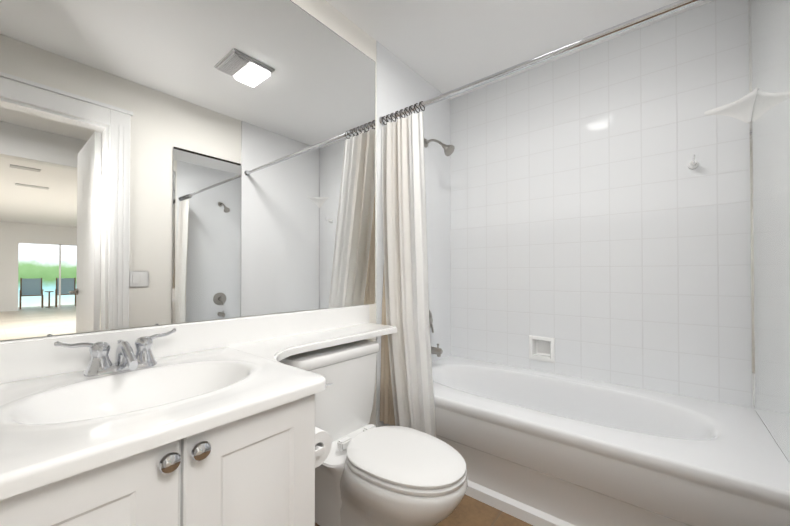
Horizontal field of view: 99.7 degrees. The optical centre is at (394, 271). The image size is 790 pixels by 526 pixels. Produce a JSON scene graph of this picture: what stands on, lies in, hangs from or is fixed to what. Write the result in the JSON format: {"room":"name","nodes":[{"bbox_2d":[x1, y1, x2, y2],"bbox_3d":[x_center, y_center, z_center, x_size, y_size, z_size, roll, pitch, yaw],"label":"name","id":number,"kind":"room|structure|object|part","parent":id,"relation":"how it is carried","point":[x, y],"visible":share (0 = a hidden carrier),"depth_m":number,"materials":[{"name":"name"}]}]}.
{"room":"bathroom","nodes":[
{"label":"bathroom","id":0,"kind":"room"},
{"bbox_2d":[2,0,375,425],"bbox_3d":[-0.484,-0.141,1.636,0.120,2.500,3.020,0,-1,39],"label":"wall","id":1,"kind":"structure","parent":0,"point":[331,17],"depth_m":1.83,"materials":[{"name":"white paint"}]},
{"bbox_2d":[0,304,368,383],"bbox_3d":[-0.731,0.239,1.218,0.019,0.107,1.823,0,-1,39],"label":"backsplash","id":2,"kind":"structure","parent":1,"relation":"attached to","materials":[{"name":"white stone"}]},
{"bbox_2d":[0,0,374,340],"bbox_3d":[-0.715,-0.536,1.256,0.006,1.440,1.886,0,-1,39],"label":"vanity mirror","id":3,"kind":"object","parent":1,"relation":"attached to","point":[162,162],"visible":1,"depth_m":1.18,"materials":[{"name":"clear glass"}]},
{"bbox_2d":[376,41,450,427],"bbox_3d":[0.167,-0.134,2.334,0.006,2.500,0.875,0,-1,39],"label":"wall tile","id":4,"kind":"structure","parent":1,"relation":"attached to","point":[400,84],"depth_m":2.44,"materials":[{"name":"white tile"}]},
{"bbox_2d":[429,310,433,332],"bbox_3d":[0.240,0.352,2.370,0.057,0.171,0.170,0,-1,39],"label":"shower valve","id":5,"kind":"object","parent":4,"relation":"attached to","point":[430,321],"visible":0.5,"depth_m":2.37,"materials":[{"name":"silver metal"}]},
{"bbox_2d":[431,344,442,356],"bbox_3d":[0.271,0.548,2.343,0.137,0.088,0.060,0,-1,39],"label":"tub spout","id":6,"kind":"object","parent":4,"relation":"attached to","point":[437,350],"visible":0.69,"depth_m":2.31,"materials":[{"name":"silver metal"}]},
{"bbox_2d":[424,138,454,155],"bbox_3d":[0.307,-0.873,2.327,0.230,0.166,0.080,0,-1,39],"label":"shower head","id":7,"kind":"object","parent":4,"relation":"attached to","point":[448,150],"visible":1,"depth_m":2.29},
{"bbox_2d":[379,0,703,436],"bbox_3d":[0.538,0.003,1.467,1.663,1.899,0.131,0,-1,39],"label":"curtain","id":8,"kind":"object","parent":4,"relation":"attached to","point":[406,390],"visible":0.96,"depth_m":1.82,"materials":[{"name":"white fabric"}]},
{"bbox_3d":[0.562,-0.922,1.506,1.663,0.048,0.048,0,-1,39],"label":"rod","id":9,"kind":"part","parent":8,"relation":"part of","materials":[{"name":"silver metal"}]},
{"bbox_2d":[315,494,532,525],"bbox_3d":[0.212,1.134,1.056,1.916,0.060,3.020,0,-1,39],"label":"floor","id":10,"kind":"structure","parent":0,"point":[469,511],"depth_m":1.50,"materials":[{"name":"stone"}]},
{"bbox_2d":[0,304,396,525],"bbox_3d":[-0.492,0.644,1.020,0.636,0.920,1.823,0,-1,39],"label":"bathroom vanity","id":11,"kind":"object","parent":10,"relation":"on","point":[137,426],"visible":1,"depth_m":0.79,"materials":[{"name":"white"}]},
{"bbox_2d":[54,329,175,376],"bbox_3d":[-0.769,0.238,0.955,0.158,0.103,0.283,0,-1,39],"label":"faucet","id":12,"kind":"object","parent":11,"relation":"on","point":[143,363],"depth_m":0.95,"materials":[{"name":"silver metal"}]},
{"bbox_2d":[225,323,396,362],"bbox_3d":[-0.250,0.309,1.480,0.394,0.032,0.809,0,-1,39],"label":"shelf","id":13,"kind":"object","parent":11,"relation":"attached to","point":[274,348],"depth_m":1.43,"materials":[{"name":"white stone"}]},
{"bbox_2d":[279,339,467,525],"bbox_3d":[-0.101,0.732,1.361,0.802,0.751,0.581,0,-1,39],"label":"toilet","id":14,"kind":"object","parent":10,"relation":"on","point":[366,474],"visible":0.65,"depth_m":1.32,"materials":[{"name":"white ceramic"}]},
{"bbox_3d":[-0.302,0.383,1.573,0.213,0.050,0.512,0,-1,39],"label":"tank lid","id":15,"kind":"part","parent":14,"relation":"part of","materials":[{"name":"white ceramic"}]},
{"bbox_3d":[-0.300,0.585,1.569,0.193,0.352,0.490,0,-1,39],"label":"tank","id":16,"kind":"part","parent":14,"relation":"part of","materials":[{"name":"white ceramic"}]},
{"bbox_3d":[-0.045,0.924,1.358,0.712,0.366,0.376,0,-1,39],"label":"bowl","id":17,"kind":"part","parent":14,"relation":"part of","materials":[{"name":"white ceramic"}]},
{"bbox_3d":[0.041,0.704,1.290,0.482,0.024,0.364,0,-1,39],"label":"seat lid","id":18,"kind":"part","parent":14,"relation":"part of","materials":[{"name":"white plastic"}]},
{"bbox_3d":[0.041,0.728,1.289,0.484,0.020,0.368,0,-1,39],"label":"seat","id":19,"kind":"part","parent":14,"relation":"part of","materials":[{"name":"white plastic"}]},
{"bbox_2d":[384,355,789,525],"bbox_3d":[0.823,0.886,1.808,1.663,0.450,0.844,0,-1,39],"label":"bathtub","id":20,"kind":"object","parent":10,"relation":"on","point":[536,447],"visible":0.98,"depth_m":1.43,"materials":[{"name":"white ceramic"}]},
{"bbox_2d":[326,0,713,99],"bbox_3d":[0.212,-1.426,1.081,1.916,0.060,3.020,0,-1,39],"label":"ceiling","id":21,"kind":"structure","parent":0,"point":[443,46],"depth_m":1.90,"materials":[{"name":"white paint"}]},
{"bbox_2d":[450,0,753,407],"bbox_3d":[1.175,-0.136,2.154,1.796,2.500,0.120,0,-1,39],"label":"wall","id":22,"kind":"structure","parent":0,"point":[600,230],"depth_m":1.96,"materials":[{"name":"tile"}]},
{"bbox_2d":[529,335,554,362],"bbox_3d":[0.994,0.518,2.243,0.163,0.163,0.071,0,-1,39],"label":"dish","id":23,"kind":"object","parent":22,"relation":"attached to","point":[541,348],"visible":1,"depth_m":2.25,"materials":[{"name":"white ceramic"}]},
{"bbox_2d":[688,155,698,168],"bbox_3d":[1.544,-0.565,1.722,0.044,0.054,0.088,0,-1,39],"label":"hook","id":24,"kind":"object","parent":22,"relation":"attached to","point":[694,164],"visible":1,"depth_m":1.74,"materials":[{"name":"white plastic"}]},
{"bbox_2d":[704,87,757,122],"bbox_3d":[1.618,-0.778,1.614,0.165,0.105,0.165,0,-1,39],"label":"corner shelf","id":25,"kind":"object","parent":22,"relation":"attached to","point":[741,109],"visible":0.98,"depth_m":1.63,"materials":[{"name":"white ceramic"}]},
{"bbox_3d":[0.870,-0.152,0.454,0.120,2.500,2.900,0,-1,39],"label":"wall","id":26,"kind":"structure","parent":0,"visible":0},
{"bbox_2d":[748,0,753,406],"bbox_3d":[1.732,-0.367,1.621,0.004,2.048,0.004,0,-1,39],"label":"trim","id":27,"kind":"structure","parent":26,"relation":"attached to","point":[751,214],"depth_m":1.62,"materials":[{"name":"silver metal"}]},
{"bbox_2d":[750,0,789,462],"bbox_3d":[1.459,-0.144,1.276,0.006,2.500,0.882,0,-1,39],"label":"wall tile","id":28,"kind":"structure","parent":26,"relation":"attached to","point":[770,80],"depth_m":1.31,"materials":[{"name":"white tile"}]}
]}

